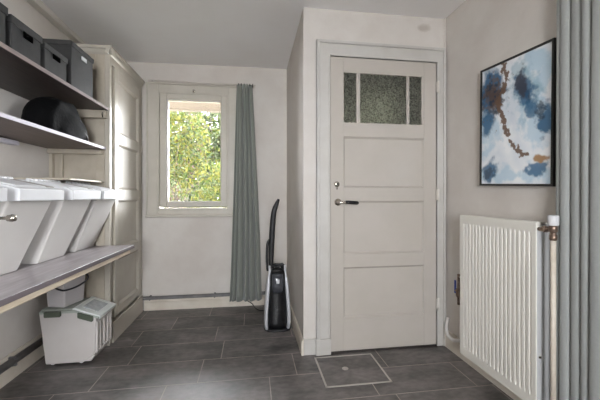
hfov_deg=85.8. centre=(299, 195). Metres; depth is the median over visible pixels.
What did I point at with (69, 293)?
bucket
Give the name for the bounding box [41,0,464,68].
ceiling
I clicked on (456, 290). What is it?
valve
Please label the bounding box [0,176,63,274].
storage bin
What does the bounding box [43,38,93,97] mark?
storage box
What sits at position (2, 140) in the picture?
strip light
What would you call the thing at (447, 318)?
flexible hose
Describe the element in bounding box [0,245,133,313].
countertop
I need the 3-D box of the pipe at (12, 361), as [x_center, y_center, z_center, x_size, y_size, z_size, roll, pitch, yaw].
[-1.402,0.951,0.156,0.053,0.054,4.120,0,0,-8]
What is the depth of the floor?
1.95 m
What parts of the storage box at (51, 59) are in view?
lid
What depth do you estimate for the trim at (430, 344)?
2.23 m
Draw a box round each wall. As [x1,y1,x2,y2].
[0,0,70,359]
[127,62,286,309]
[287,18,303,355]
[301,7,443,338]
[444,18,445,47]
[446,0,556,337]
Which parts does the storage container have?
lid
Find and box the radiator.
[460,215,549,399]
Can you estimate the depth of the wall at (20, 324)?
1.98 m
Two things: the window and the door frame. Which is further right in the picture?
the door frame
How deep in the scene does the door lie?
2.24 m
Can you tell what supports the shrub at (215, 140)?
on the ground
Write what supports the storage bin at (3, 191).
on the countertop
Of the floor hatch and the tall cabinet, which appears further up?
the tall cabinet
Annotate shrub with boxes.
[164,166,186,207]
[167,111,220,207]
[169,111,210,207]
[169,112,220,207]
[190,160,226,207]
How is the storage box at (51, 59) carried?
on the wall shelf at (20, 76)
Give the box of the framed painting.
[479,37,555,185]
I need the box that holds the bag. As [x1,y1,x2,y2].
[21,97,88,140]
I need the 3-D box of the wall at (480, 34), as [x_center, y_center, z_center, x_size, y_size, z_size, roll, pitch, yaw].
[1.334,-0.095,0.820,0.150,2.410,5.330,0,0,-8]
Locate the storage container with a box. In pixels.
[39,296,115,364]
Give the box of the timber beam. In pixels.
[169,101,220,112]
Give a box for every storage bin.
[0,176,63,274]
[0,186,17,221]
[18,178,100,263]
[61,181,123,251]
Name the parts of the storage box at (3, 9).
lid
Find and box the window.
[145,79,254,217]
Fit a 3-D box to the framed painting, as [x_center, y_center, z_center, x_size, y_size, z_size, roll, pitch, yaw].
[1.116,-0.392,1.686,0.025,0.698,0.482,0,0,-8]
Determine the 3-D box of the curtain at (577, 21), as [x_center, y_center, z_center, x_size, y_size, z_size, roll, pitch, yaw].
[1.161,-0.088,1.195,0.065,2.273,0.468,0,0,-8]
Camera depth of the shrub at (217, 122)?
8.55 m
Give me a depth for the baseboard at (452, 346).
2.00 m
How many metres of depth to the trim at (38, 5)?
2.24 m
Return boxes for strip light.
[0,137,19,144]
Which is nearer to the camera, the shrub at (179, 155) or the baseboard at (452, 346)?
the baseboard at (452, 346)
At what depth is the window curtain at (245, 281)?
3.01 m
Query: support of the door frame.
attached to the wall at (316, 23)
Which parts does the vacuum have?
panel, clip handle, panel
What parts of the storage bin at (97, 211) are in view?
lid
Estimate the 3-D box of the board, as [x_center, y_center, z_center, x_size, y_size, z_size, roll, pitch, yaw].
[-1.496,-0.098,2.036,0.300,0.012,0.428,0,0,-8]
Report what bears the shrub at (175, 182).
on the ground
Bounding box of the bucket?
[47,273,88,307]
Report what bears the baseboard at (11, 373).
attached to the wall at (20, 324)
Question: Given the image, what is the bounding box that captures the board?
[13,177,103,182]
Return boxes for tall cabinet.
[49,43,144,345]
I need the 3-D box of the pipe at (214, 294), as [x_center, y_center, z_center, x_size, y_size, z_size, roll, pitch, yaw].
[-0.793,0.940,3.070,1.326,0.040,0.054,0,0,-8]
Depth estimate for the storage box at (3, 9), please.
1.34 m
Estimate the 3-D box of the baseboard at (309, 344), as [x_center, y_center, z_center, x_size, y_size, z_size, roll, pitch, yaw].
[0.066,1.008,2.156,0.084,0.105,0.014,0,0,-8]
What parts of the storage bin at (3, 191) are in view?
lid, knob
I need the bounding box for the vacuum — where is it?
[264,199,290,331]
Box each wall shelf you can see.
[0,41,108,118]
[0,112,105,154]
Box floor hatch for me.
[314,353,391,387]
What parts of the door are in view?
handle, pane, pane, panel, pane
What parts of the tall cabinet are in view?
frame, crown moulding, frame, door, door panel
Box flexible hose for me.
[445,317,459,342]
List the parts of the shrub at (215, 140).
stem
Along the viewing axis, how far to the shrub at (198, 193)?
4.33 m
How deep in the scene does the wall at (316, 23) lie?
2.17 m
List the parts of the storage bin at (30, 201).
lid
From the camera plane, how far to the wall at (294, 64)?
2.61 m
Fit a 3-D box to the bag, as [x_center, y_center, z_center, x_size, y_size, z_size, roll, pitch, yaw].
[-1.480,-0.466,1.969,0.234,0.242,0.516,0,0,-8]
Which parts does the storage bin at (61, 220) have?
lid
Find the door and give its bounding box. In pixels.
[330,56,438,351]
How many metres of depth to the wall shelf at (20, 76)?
1.76 m
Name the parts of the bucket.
handle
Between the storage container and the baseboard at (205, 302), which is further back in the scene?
the baseboard at (205, 302)
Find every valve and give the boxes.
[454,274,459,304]
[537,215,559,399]
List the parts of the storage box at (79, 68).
lid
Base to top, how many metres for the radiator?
0.845 m
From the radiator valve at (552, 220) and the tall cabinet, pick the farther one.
the tall cabinet
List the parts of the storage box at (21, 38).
lid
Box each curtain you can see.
[229,83,261,301]
[556,0,599,399]
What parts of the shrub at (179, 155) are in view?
stem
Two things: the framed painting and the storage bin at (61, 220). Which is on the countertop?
the storage bin at (61, 220)
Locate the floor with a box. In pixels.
[0,305,512,399]
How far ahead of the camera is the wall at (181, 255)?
3.09 m
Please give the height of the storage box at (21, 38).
0.159 m
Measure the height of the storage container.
0.357 m
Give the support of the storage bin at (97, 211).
on the countertop
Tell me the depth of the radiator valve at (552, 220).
1.37 m
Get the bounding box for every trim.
[25,0,85,43]
[331,344,435,352]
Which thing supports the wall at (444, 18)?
attached to the wall at (480, 34)
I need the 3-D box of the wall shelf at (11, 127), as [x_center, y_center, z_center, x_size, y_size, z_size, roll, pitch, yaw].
[-1.328,-0.319,0.743,0.369,0.053,3.060,0,0,-8]
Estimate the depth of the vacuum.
2.54 m
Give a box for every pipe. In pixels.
[0,337,42,374]
[143,291,264,300]
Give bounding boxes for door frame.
[315,39,445,355]
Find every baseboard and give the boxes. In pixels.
[0,333,44,388]
[144,295,264,310]
[304,338,314,354]
[445,331,521,399]
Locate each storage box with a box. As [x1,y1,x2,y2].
[0,2,7,43]
[5,14,42,64]
[40,42,67,80]
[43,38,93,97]

